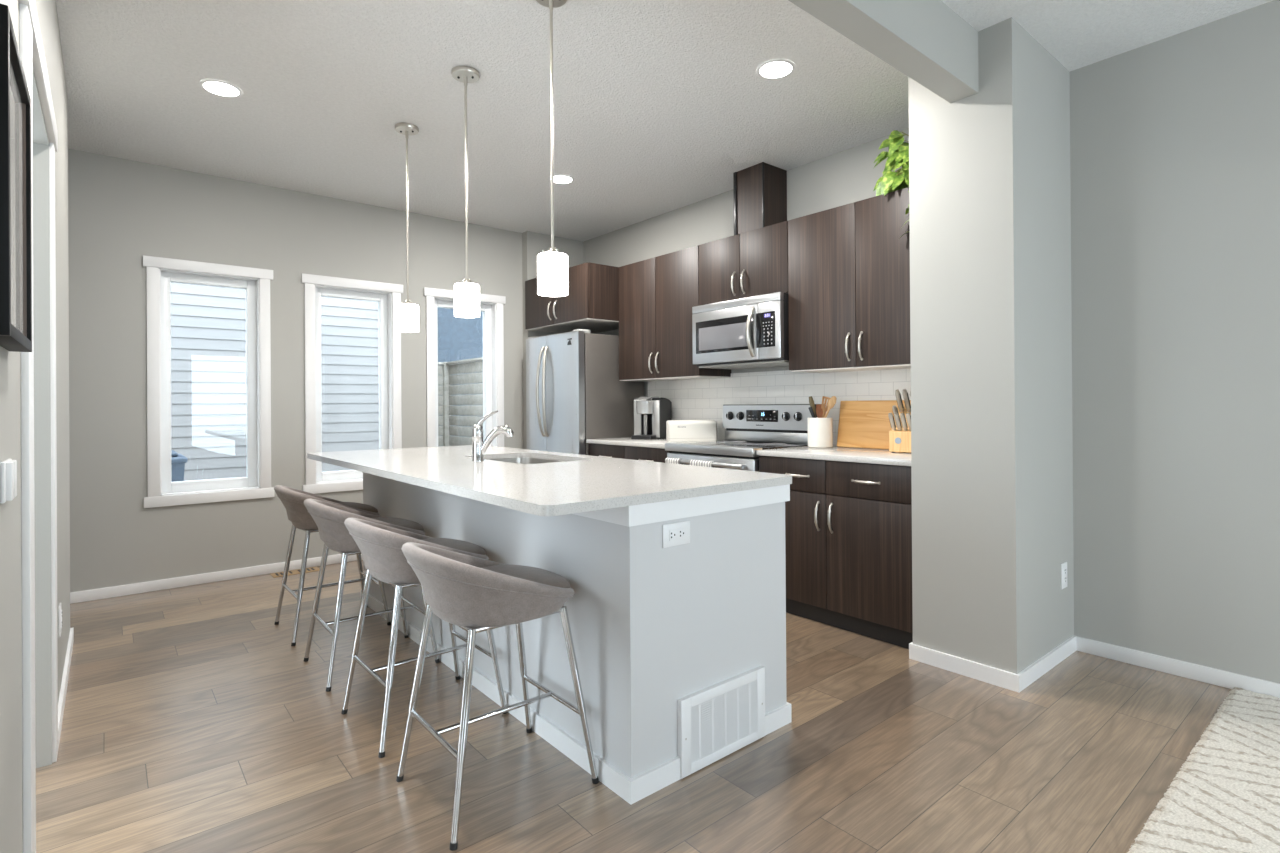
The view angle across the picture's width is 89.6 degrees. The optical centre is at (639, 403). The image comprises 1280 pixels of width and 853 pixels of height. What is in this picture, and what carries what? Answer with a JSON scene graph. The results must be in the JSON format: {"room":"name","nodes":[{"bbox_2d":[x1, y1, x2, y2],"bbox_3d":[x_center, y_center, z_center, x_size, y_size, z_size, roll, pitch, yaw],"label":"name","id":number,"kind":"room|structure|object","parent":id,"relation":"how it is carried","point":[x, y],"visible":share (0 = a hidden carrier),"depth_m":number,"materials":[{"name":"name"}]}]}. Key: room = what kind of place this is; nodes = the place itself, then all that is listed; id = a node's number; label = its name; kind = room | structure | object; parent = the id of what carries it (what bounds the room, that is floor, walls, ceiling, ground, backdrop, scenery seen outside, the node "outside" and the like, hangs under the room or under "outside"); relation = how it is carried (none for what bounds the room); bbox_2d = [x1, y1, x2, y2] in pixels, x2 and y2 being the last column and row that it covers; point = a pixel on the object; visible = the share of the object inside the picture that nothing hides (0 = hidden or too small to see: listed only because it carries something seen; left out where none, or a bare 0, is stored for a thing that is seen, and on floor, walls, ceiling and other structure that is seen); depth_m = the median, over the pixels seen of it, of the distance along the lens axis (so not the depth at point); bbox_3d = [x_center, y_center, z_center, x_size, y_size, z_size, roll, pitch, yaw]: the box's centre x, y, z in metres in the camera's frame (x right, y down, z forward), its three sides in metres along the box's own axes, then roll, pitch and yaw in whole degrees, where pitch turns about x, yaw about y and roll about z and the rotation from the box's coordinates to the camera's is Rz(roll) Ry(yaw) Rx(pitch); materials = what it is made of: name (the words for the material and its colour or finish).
{"room":"kitchen","nodes":[
{"label":"kitchen","id":0,"kind":"room"},
{"bbox_2d":[0,0,69,852],"bbox_3d":[-1.893,-0.181,1.965,0.120,2.745,3.240,0,0,-40],"label":"wall","id":1,"kind":"structure","parent":0,"point":[11,761],"depth_m":1.37,"materials":[{"name":"grey paint"}]},
{"bbox_2d":[0,459,16,503],"bbox_3d":[-1.147,0.139,1.172,0.014,0.072,0.116,0,0,-40],"label":"light switch","id":2,"kind":"object","parent":1,"relation":"attached to","point":[8,468],"visible":1,"depth_m":1.14,"materials":[{"name":"white plastic"}]},
{"bbox_2d":[0,4,31,351],"bbox_3d":[-1.071,-0.346,1.093,0.032,0.491,0.377,0,0,-40],"label":"picture frame","id":3,"kind":"object","parent":1,"relation":"attached to","point":[15,100],"visible":1,"depth_m":1.10,"materials":[{"name":"black wood"}]},
{"bbox_2d":[19,0,57,852],"bbox_3d":[-1.714,0.122,1.767,0.136,2.135,1.070,0,0,-40],"label":"door","id":4,"kind":"structure","parent":1,"relation":"in","point":[38,366],"depth_m":2.11,"materials":[{"name":"white paint"}]},
{"bbox_2d":[58,603,61,636],"bbox_3d":[-2.238,0.835,2.489,0.009,0.116,0.072,0,0,-40],"label":"wall outlet","id":5,"kind":"object","parent":1,"relation":"attached to","point":[60,605],"visible":1,"depth_m":2.46,"materials":[{"name":"white plastic"}]},
{"bbox_2d":[58,627,73,748],"bbox_3d":[-1.883,1.158,1.971,0.132,0.066,3.252,0,0,-40],"label":"baseboard","id":6,"kind":"structure","parent":1,"relation":"attached to","point":[61,703],"depth_m":2.63,"materials":[{"name":"white paint"}]},
{"bbox_2d":[68,149,522,592],"bbox_3d":[-2.894,-0.169,4.447,4.620,2.745,0.160,0,0,-40],"label":"wall","id":7,"kind":"structure","parent":0,"point":[121,211],"depth_m":4.34,"materials":[{"name":"grey paint"}]},
{"bbox_2d":[143,255,274,507],"bbox_3d":[-2.931,-0.139,4.399,0.734,1.609,0.177,0,0,-40],"label":"window","id":8,"kind":"structure","parent":7,"relation":"in","point":[160,272],"depth_m":4.34,"materials":[{"name":"white paint"}]},
{"bbox_2d":[70,554,362,603],"bbox_3d":[-2.830,1.170,4.378,4.620,0.066,0.012,0,0,-40],"label":"baseboard","id":9,"kind":"structure","parent":7,"relation":"attached to","point":[129,589],"depth_m":4.27,"materials":[{"name":"white paint"}]},
{"bbox_2d":[301,273,402,493],"bbox_3d":[-2.225,-0.143,4.984,0.734,1.609,0.177,0,0,-40],"label":"window","id":10,"kind":"structure","parent":7,"relation":"in","point":[387,295],"depth_m":4.92,"materials":[{"name":"white paint"}]},
{"bbox_2d":[424,287,505,446],"bbox_3d":[-1.528,-0.146,5.562,0.734,1.609,0.177,0,0,-40],"label":"window","id":11,"kind":"structure","parent":7,"relation":"in","point":[491,306],"depth_m":5.69,"materials":[{"name":"white paint"}]},
{"bbox_2d":[522,231,583,448],"bbox_3d":[-0.850,-0.180,6.083,0.615,2.745,0.250,0,0,-40],"label":"wall","id":12,"kind":"structure","parent":0,"point":[533,243],"depth_m":5.85,"materials":[{"name":"grey paint"}]},
{"bbox_2d":[36,560,1230,852],"bbox_3d":[0.245,1.235,1.239,5.450,0.120,9.110,0,0,-40],"label":"floor","id":13,"kind":"structure","parent":0,"point":[193,722],"depth_m":2.15,"materials":[{"name":"wood"}]},
{"bbox_2d":[270,567,319,577],"bbox_3d":[-2.449,1.198,4.585,0.300,0.004,0.130,0,0,-40],"label":"floor vent","id":14,"kind":"object","parent":13,"relation":"in","point":[311,569],"visible":0.74,"depth_m":4.59,"materials":[{"name":"beige metal"}]},
{"bbox_2d":[274,485,390,645],"bbox_3d":[-1.671,0.809,3.469,0.512,0.770,0.476,0,0,-40],"label":"bar stool","id":15,"kind":"object","parent":13,"relation":"on","point":[292,499],"visible":0.59,"depth_m":3.30,"materials":[{"name":"grey fabric"}]},
{"bbox_2d":[335,502,377,512],"bbox_3d":[-1.642,0.583,3.495,0.396,0.070,0.364,0,0,-40],"label":"seat cushion","id":16,"kind":"object","parent":15,"relation":"on","point":[368,508],"depth_m":3.49,"materials":[{"name":"grey fabric"}]},
{"bbox_2d":[304,498,439,691],"bbox_3d":[-1.250,0.805,2.961,0.512,0.770,0.476,0,0,-39],"label":"bar stool","id":17,"kind":"object","parent":13,"relation":"on","point":[329,518],"visible":0.6,"depth_m":2.79,"materials":[{"name":"grey fabric"}]},
{"bbox_2d":[372,517,423,530],"bbox_3d":[-1.221,0.579,2.986,0.396,0.070,0.364,0,0,-39],"label":"seat cushion","id":18,"kind":"object","parent":17,"relation":"on","point":[406,523],"depth_m":2.99,"materials":[{"name":"grey fabric"}]},
{"bbox_2d":[341,518,507,757],"bbox_3d":[-0.838,0.802,2.458,0.512,0.770,0.476,0,0,-41],"label":"bar stool","id":19,"kind":"object","parent":13,"relation":"on","point":[380,545],"visible":0.7,"depth_m":2.28,"materials":[{"name":"grey fabric"}]},
{"bbox_2d":[419,538,485,554],"bbox_3d":[-0.809,0.575,2.484,0.396,0.070,0.364,0,0,-41],"label":"seat cushion","id":20,"kind":"object","parent":19,"relation":"on","point":[452,543],"depth_m":2.50,"materials":[{"name":"grey fabric"}]},
{"bbox_2d":[396,542,598,850],"bbox_3d":[-0.460,0.798,2.006,0.512,0.770,0.476,0,0,-40],"label":"bar stool","id":21,"kind":"object","parent":13,"relation":"on","point":[473,594],"visible":1,"depth_m":1.85,"materials":[{"name":"beige fabric"}]},
{"bbox_2d":[482,564,570,587],"bbox_3d":[-0.431,0.571,2.032,0.396,0.070,0.364,0,0,-40],"label":"seat cushion","id":22,"kind":"object","parent":21,"relation":"on","point":[534,574],"depth_m":2.05,"materials":[{"name":"grey fabric"}]},
{"bbox_2d":[361,472,791,804],"bbox_3d":[-0.567,0.746,3.137,0.761,0.878,2.601,0,0,-40],"label":"kitchen island","id":23,"kind":"object","parent":13,"relation":"on","point":[653,626],"visible":0.53,"depth_m":2.13,"materials":[{"name":"grey paint"}]},
{"bbox_2d":[307,445,791,515],"bbox_3d":[-0.681,0.292,3.069,1.079,0.030,2.651,0,0,-40],"label":"island countertop","id":24,"kind":"structure","parent":23,"relation":"on","point":[581,483],"depth_m":2.40,"materials":[{"name":"stone"}]},
{"bbox_2d":[472,410,513,461],"bbox_3d":[-0.710,0.156,3.108,0.206,0.244,0.057,0,0,5],"label":"kitchen faucet","id":25,"kind":"object","parent":24,"relation":"on","point":[479,447],"visible":1,"depth_m":3.10,"materials":[{"name":"silver metal"}]},
{"bbox_2d":[491,458,564,463],"bbox_3d":[-0.584,0.400,3.305,0.429,0.184,0.704,0,0,-40],"label":"sink","id":26,"kind":"object","parent":24,"relation":"in","point":[510,460],"visible":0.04,"depth_m":3.63,"materials":[{"name":"silver metal"}]},
{"bbox_2d":[662,520,689,547],"bbox_3d":[0.116,0.411,2.026,0.116,0.072,0.009,0,0,-40],"label":"wall outlet","id":27,"kind":"object","parent":23,"relation":"attached to","point":[678,533],"visible":1,"depth_m":2.02,"materials":[{"name":"white plastic"}]},
{"bbox_2d":[669,527,684,540],"bbox_3d":[0.117,0.410,2.024,0.068,0.034,0.004,0,0,-40],"label":"receptacle","id":28,"kind":"object","parent":27,"relation":"attached to","point":[675,533],"depth_m":2.02,"materials":[{"name":"white plastic"}]},
{"bbox_2d":[677,666,764,777],"bbox_3d":[0.281,1.051,2.150,0.405,0.243,0.021,0,0,-40],"label":"air return grille","id":29,"kind":"object","parent":23,"relation":"attached to","point":[720,719],"visible":1,"depth_m":2.13,"materials":[{"name":"white metal"}]},
{"bbox_2d":[526,329,643,454],"bbox_3d":[-0.515,0.293,5.515,0.758,1.752,0.817,0,0,-40],"label":"refrigerator","id":30,"kind":"object","parent":13,"relation":"on","point":[575,393],"visible":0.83,"depth_m":5.21,"materials":[{"name":"grey metal"}]},
{"bbox_2d":[589,443,671,462],"bbox_3d":[0.125,0.745,4.878,0.654,0.878,0.938,0,0,-40],"label":"base cabinet","id":31,"kind":"object","parent":13,"relation":"on","point":[603,450],"visible":0.2,"depth_m":4.66,"materials":[{"name":"brown laminate"}]},
{"bbox_2d":[586,437,695,448],"bbox_3d":[0.123,0.291,4.881,0.632,0.030,0.940,0,0,-40],"label":"countertop","id":32,"kind":"structure","parent":31,"relation":"on","point":[625,441],"depth_m":4.71,"materials":[{"name":"stone"}]},
{"bbox_2d":[631,396,671,439],"bbox_3d":[0.077,0.111,5.074,0.230,0.330,0.300,0,0,31],"label":"coffee maker","id":33,"kind":"object","parent":32,"relation":"on","point":[650,416],"visible":1,"depth_m":5.00,"materials":[{"name":"silver plastic"}]},
{"bbox_2d":[631,435,656,439],"bbox_3d":[0.043,0.261,5.016,0.180,0.030,0.135,0,0,31],"label":"drip tray","id":34,"kind":"object","parent":33,"relation":"on","point":[649,437],"depth_m":4.96,"materials":[{"name":"black plastic"}]},
{"bbox_2d":[666,420,716,441],"bbox_3d":[0.376,0.198,4.719,0.356,0.150,0.161,0,0,-5],"label":"bread box","id":35,"kind":"object","parent":32,"relation":"on","point":[676,430],"visible":0.96,"depth_m":4.64,"materials":[{"name":"beige ceramic"}]},
{"bbox_2d":[665,404,816,471],"bbox_3d":[0.644,0.583,4.199,0.695,1.151,0.762,0,0,-40],"label":"range","id":36,"kind":"object","parent":13,"relation":"on","point":[749,429],"visible":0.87,"depth_m":4.21,"materials":[{"name":"silver metal"}]},
{"bbox_2d":[665,458,682,463],"bbox_3d":[0.219,0.513,4.183,0.040,0.317,0.132,0,0,-40],"label":"kitchen towel","id":37,"kind":"object","parent":36,"relation":"hanging from","point":[667,460],"visible":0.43,"depth_m":4.17,"materials":[{"name":"white fabric"}]},
{"bbox_2d":[689,460,714,467],"bbox_3d":[0.381,0.522,3.987,0.040,0.337,0.190,0,0,-40],"label":"kitchen towel","id":38,"kind":"object","parent":36,"relation":"hanging from","point":[691,462],"visible":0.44,"depth_m":3.97,"materials":[{"name":"white fabric"}]},
{"bbox_2d":[679,440,807,449],"bbox_3d":[0.661,0.277,4.216,0.484,0.030,0.761,0,0,-40],"label":"cooktop","id":39,"kind":"object","parent":36,"relation":"in","point":[762,444],"depth_m":4.19,"materials":[{"name":"black glass"}]},
{"bbox_2d":[759,456,912,648],"bbox_3d":[1.216,0.735,3.562,0.654,0.878,0.940,0,0,-40],"label":"base cabinet","id":40,"kind":"object","parent":13,"relation":"on","point":[848,525],"visible":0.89,"depth_m":3.28,"materials":[{"name":"brown laminate"}]},
{"bbox_2d":[756,446,910,465],"bbox_3d":[1.218,0.280,3.559,0.632,0.030,0.952,0,0,-40],"label":"countertop","id":41,"kind":"structure","parent":40,"relation":"on","point":[845,454],"depth_m":3.43,"materials":[{"name":"stone"}]},
{"bbox_2d":[807,417,832,447],"bbox_3d":[1.102,0.176,3.945,0.148,0.180,0.148,0,0,-40],"label":"utensil crock","id":42,"kind":"object","parent":41,"relation":"on","point":[820,430],"visible":0.92,"depth_m":3.88,"materials":[{"name":"beige ceramic"}]},
{"bbox_2d":[809,407,814,417],"bbox_3d":[1.077,0.137,3.930,0.098,0.236,0.013,0,0,26],"label":"tongs","id":43,"kind":"object","parent":42,"relation":"in","point":[810,408],"visible":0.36,"depth_m":3.94,"materials":[{"name":"plastic"}]},
{"bbox_2d":[809,396,815,417],"bbox_3d":[1.077,0.105,3.951,0.022,0.300,0.092,0,0,-40],"label":"wooden brush","id":44,"kind":"object","parent":42,"relation":"in","point":[811,401],"visible":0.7,"depth_m":3.96,"materials":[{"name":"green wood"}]},
{"bbox_2d":[816,404,825,417],"bbox_3d":[1.125,0.129,3.971,0.053,0.251,0.085,0,0,-15],"label":"wooden spatula","id":45,"kind":"object","parent":42,"relation":"in","point":[819,411],"visible":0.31,"depth_m":3.99,"materials":[{"name":"brown wood"}]},
{"bbox_2d":[821,396,829,417],"bbox_3d":[1.127,0.104,3.943,0.110,0.300,0.022,0,0,7],"label":"slotted turner","id":46,"kind":"object","parent":42,"relation":"in","point":[824,404],"visible":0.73,"depth_m":3.94,"materials":[{"name":"brown wood"}]},
{"bbox_2d":[824,396,836,417],"bbox_3d":[1.120,0.105,3.917,0.147,0.301,0.012,0,0,29],"label":"wooden spoon","id":47,"kind":"object","parent":42,"relation":"in","point":[832,401],"visible":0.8,"depth_m":3.89,"materials":[{"name":"brown wood"}]},
{"bbox_2d":[837,400,910,449],"bbox_3d":[1.379,0.124,3.788,0.067,0.283,0.475,0,0,-40],"label":"cutting board","id":48,"kind":"object","parent":41,"relation":"on","point":[862,424],"visible":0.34,"depth_m":3.82,"materials":[{"name":"brown wood"}]},
{"bbox_2d":[889,407,910,452],"bbox_3d":[1.446,0.141,3.480,0.130,0.245,0.184,-1,0,44],"label":"knife block","id":49,"kind":"object","parent":41,"relation":"on","point":[899,441],"visible":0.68,"depth_m":3.43,"materials":[{"name":"brown wood"}]},
{"bbox_2d":[888,413,895,429],"bbox_3d":[1.351,0.098,3.450,0.026,0.098,0.067,-1,0,44],"label":"kitchen knife","id":50,"kind":"object","parent":49,"relation":"in","point":[890,415],"visible":1,"depth_m":3.44,"materials":[{"name":"metal"}]},
{"bbox_2d":[892,405,898,414],"bbox_3d":[1.388,0.051,3.496,0.026,0.083,0.059,-1,0,44],"label":"kitchen knife","id":51,"kind":"object","parent":49,"relation":"in","point":[894,408],"visible":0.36,"depth_m":3.48,"materials":[{"name":"metal"}]},
{"bbox_2d":[894,413,901,430],"bbox_3d":[1.373,0.098,3.429,0.026,0.098,0.067,-1,0,44],"label":"kitchen knife","id":52,"kind":"object","parent":49,"relation":"in","point":[896,416],"visible":1,"depth_m":3.42,"materials":[{"name":"metal"}]},
{"bbox_2d":[895,389,903,411],"bbox_3d":[1.411,-0.014,3.503,0.026,0.125,0.086,-1,0,44],"label":"kitchen knife","id":53,"kind":"object","parent":49,"relation":"on","point":[897,392],"visible":1,"depth_m":3.49,"materials":[{"name":"metal"}]},
{"bbox_2d":[900,413,907,430],"bbox_3d":[1.395,0.097,3.407,0.026,0.098,0.067,-1,0,44],"label":"kitchen knife","id":54,"kind":"object","parent":49,"relation":"in","point":[902,416],"visible":1,"depth_m":3.40,"materials":[{"name":"metal"}]},
{"bbox_2d":[902,389,910,411],"bbox_3d":[1.439,-0.016,3.474,0.026,0.128,0.088,-1,0,44],"label":"kitchen knife","id":55,"kind":"object","parent":49,"relation":"on","point":[905,393],"visible":0.92,"depth_m":3.46,"materials":[{"name":"metal"}]},
{"bbox_2d":[906,413,910,430],"bbox_3d":[1.418,0.097,3.385,0.026,0.098,0.067,-1,0,44],"label":"kitchen knife","id":56,"kind":"object","parent":49,"relation":"in","point":[908,416],"visible":0.63,"depth_m":3.37,"materials":[{"name":"metal"}]},
{"bbox_2d":[1127,687,1279,852],"bbox_3d":[2.065,1.153,0.982,2.628,0.016,2.092,0,0,-40],"label":"area rug","id":57,"kind":"object","parent":13,"relation":"on","point":[1225,797],"visible":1,"depth_m":1.91,"materials":[{"name":"white carpet"}]},
{"bbox_2d":[56,0,1272,241],"bbox_3d":[0.226,-1.630,1.245,5.450,0.120,9.110,0,0,-40],"label":"ceiling","id":58,"kind":"structure","parent":0,"point":[657,104],"depth_m":3.20,"materials":[{"name":"white paint"}]},
{"bbox_2d":[199,79,242,97],"bbox_3d":[-2.059,-1.547,3.170,0.180,0.006,0.180,0,0,-40],"label":"recessed light","id":59,"kind":"object","parent":58,"relation":"in","point":[216,87],"visible":1,"depth_m":3.16,"materials":[{"name":"white paint"}]},
{"bbox_2d":[395,123,418,331],"bbox_3d":[-1.309,-0.980,3.627,0.128,1.148,0.128,0,0,-40],"label":"pendant light","id":60,"kind":"object","parent":58,"relation":"hanging from","point":[407,312],"visible":1,"depth_m":3.60,"materials":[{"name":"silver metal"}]},
{"bbox_2d":[451,65,479,317],"bbox_3d":[-0.818,-0.985,3.034,0.128,1.148,0.128,0,0,-40],"label":"pendant light","id":61,"kind":"object","parent":58,"relation":"hanging from","point":[466,292],"visible":1,"depth_m":3.01,"materials":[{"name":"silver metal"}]},
{"bbox_2d":[536,0,567,296],"bbox_3d":[-0.335,-0.989,2.451,0.128,1.148,0.128,0,0,-40],"label":"pendant light","id":62,"kind":"object","parent":58,"relation":"hanging from","point":[552,264],"visible":1,"depth_m":2.43,"materials":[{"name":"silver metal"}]},
{"bbox_2d":[548,174,573,183],"bbox_3d":[-0.547,-1.554,4.472,0.180,0.006,0.180,0,0,-40],"label":"recessed light","id":63,"kind":"object","parent":58,"relation":"in","point":[558,179],"visible":0.87,"depth_m":4.47,"materials":[{"name":"white plastic"}]},
{"bbox_2d":[756,59,794,79],"bbox_3d":[0.637,-1.565,3.023,0.180,0.006,0.180,0,0,-40],"label":"recessed light","id":64,"kind":"object","parent":58,"relation":"in","point":[773,69],"visible":1,"depth_m":3.02,"materials":[{"name":"white plastic"}]},
{"bbox_2d":[788,0,978,102],"bbox_3d":[0.243,-1.439,1.819,2.993,0.260,0.119,0,0,-40],"label":"beam","id":65,"kind":"structure","parent":58,"relation":"attached to","point":[928,42],"depth_m":2.44,"materials":[{"name":"grey paint"}]},
{"bbox_2d":[583,0,1279,683],"bbox_3d":[2.261,-0.208,2.921,0.160,2.745,9.110,0,0,-40],"label":"wall","id":66,"kind":"structure","parent":0,"point":[1175,139],"depth_m":2.79,"materials":[{"name":"grey paint"}]},
{"bbox_2d":[525,262,618,333],"bbox_3d":[-0.489,-0.881,5.594,0.674,0.443,0.968,0,0,-40],"label":"upper cabinet","id":67,"kind":"object","parent":66,"relation":"attached to","point":[591,302],"visible":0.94,"depth_m":5.21,"materials":[{"name":"brown laminate"}]},
{"bbox_2d":[618,245,730,381],"bbox_3d":[0.234,-0.648,4.962,0.369,0.922,0.916,0,0,-40],"label":"upper cabinet","id":68,"kind":"object","parent":66,"relation":"attached to","point":[658,295],"visible":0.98,"depth_m":4.83,"materials":[{"name":"brown laminate"}]},
{"bbox_2d":[699,221,787,305],"bbox_3d":[0.769,-0.894,4.314,0.369,0.440,0.765,0,0,-40],"label":"upper cabinet","id":69,"kind":"object","parent":66,"relation":"attached to","point":[752,263],"visible":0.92,"depth_m":4.18,"materials":[{"name":"brown laminate"}]},
{"bbox_2d":[692,292,788,368],"bbox_3d":[0.733,-0.461,4.281,0.466,0.422,0.757,0,0,-40],"label":"microwave","id":70,"kind":"object","parent":69,"relation":"attached to","point":[749,332],"visible":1,"depth_m":4.12,"materials":[{"name":"silver metal"}]},
{"bbox_2d":[733,162,786,234],"bbox_3d":[0.813,-1.341,4.349,0.254,0.452,0.256,0,0,-40],"label":"chase","id":71,"kind":"object","parent":69,"relation":"on","point":[760,190],"visible":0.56,"depth_m":4.26,"materials":[{"name":"brown laminate"}]},
{"bbox_2d":[788,187,910,372],"bbox_3d":[1.320,-0.658,3.651,0.369,0.922,0.952,0,0,-40],"label":"upper cabinet","id":72,"kind":"object","parent":66,"relation":"attached to","point":[849,264],"visible":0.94,"depth_m":3.59,"materials":[{"name":"brown laminate"}]},
{"bbox_2d":[873,130,909,235],"bbox_3d":[1.461,-1.103,3.390,0.394,0.681,0.381,0,0,9],"label":"pothos","id":73,"kind":"object","parent":72,"relation":"on","point":[898,154],"visible":0.34,"depth_m":3.38,"materials":[{"name":"plant"}]},
{"bbox_2d":[1076,636,1279,697],"bbox_3d":[3.348,1.121,1.497,0.012,0.066,4.047,0,0,-40],"label":"baseboard","id":74,"kind":"structure","parent":66,"relation":"attached to","point":[1222,678],"depth_m":2.75,"materials":[{"name":"white paint"}]},
{"bbox_2d":[908,17,1073,673],"bbox_3d":[1.649,-0.203,3.013,0.685,2.745,0.440,0,0,-40],"label":"pillar","id":75,"kind":"structure","parent":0,"point":[990,189],"depth_m":2.79,"materials":[{"name":"grey paint"}]},
{"bbox_2d":[909,636,1075,691],"bbox_3d":[1.648,1.135,3.002,0.685,0.068,0.464,0,0,-40],"label":"baseboard","id":76,"kind":"structure","parent":75,"relation":"attached to","point":[1023,679],"depth_m":2.78,"materials":[{"name":"white paint"}]},
{"bbox_2d":[1061,562,1066,588],"bbox_3d":[1.954,0.792,2.967,0.072,0.116,0.009,0,0,-40],"label":"wall outlet","id":77,"kind":"object","parent":75,"relation":"attached to","point":[1063,565],"visible":1,"depth_m":2.96,"materials":[{"name":"white plastic"}]},
{"bbox_2d":[1063,568,1066,582],"bbox_3d":[1.956,0.792,2.965,0.034,0.068,0.004,0,0,-40],"label":"receptacle","id":78,"kind":"object","parent":77,"relation":"attached to","point":[1064,569],"depth_m":2.96,"materials":[{"name":"white plastic"}]},
{"label":"outside","id":79,"kind":"structure","parent":0,"visible":0},
{"bbox_3d":[-7.728,1.681,14.038,30.000,0.150,20.500,0,0,-40],"label":"ground","id":80,"kind":"structure","parent":79,"visible":0},
{"bbox_2d":[171,450,187,481],"bbox_3d":[-4.209,0.989,5.469,0.570,1.150,0.575,0,0,-40],"label":"trash bin","id":81,"kind":"object","parent":80,"relation":"on","point":[178,461],"visible":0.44,"depth_m":5.41,"materials":[{"name":"blue plastic"}]},
{"bbox_2d":[171,282,378,480],"bbox_3d":[-8.617,-1.201,7.775,8.660,5.600,7.045,0,0,-40],"label":"house","id":82,"kind":"structure","parent":80,"relation":"on","point":[208,323],"depth_m":6.81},
{"bbox_2d":[437,307,482,445],"bbox_3d":[-4.819,-2.480,18.104,10.900,8.150,4.800,0,0,-40],"label":"house","id":83,"kind":"structure","parent":80,"relation":"on","point":[459,338],"depth_m":15.80,"materials":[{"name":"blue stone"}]},
{"bbox_2d":[438,357,482,446],"bbox_3d":[-2.355,0.463,8.185,1.315,2.190,3.315,0,0,-40],"label":"wooden fence","id":84,"kind":"object","parent":80,"relation":"on","point":[471,406],"visible":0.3,"depth_m":9.43,"materials":[{"name":"grey wood"}]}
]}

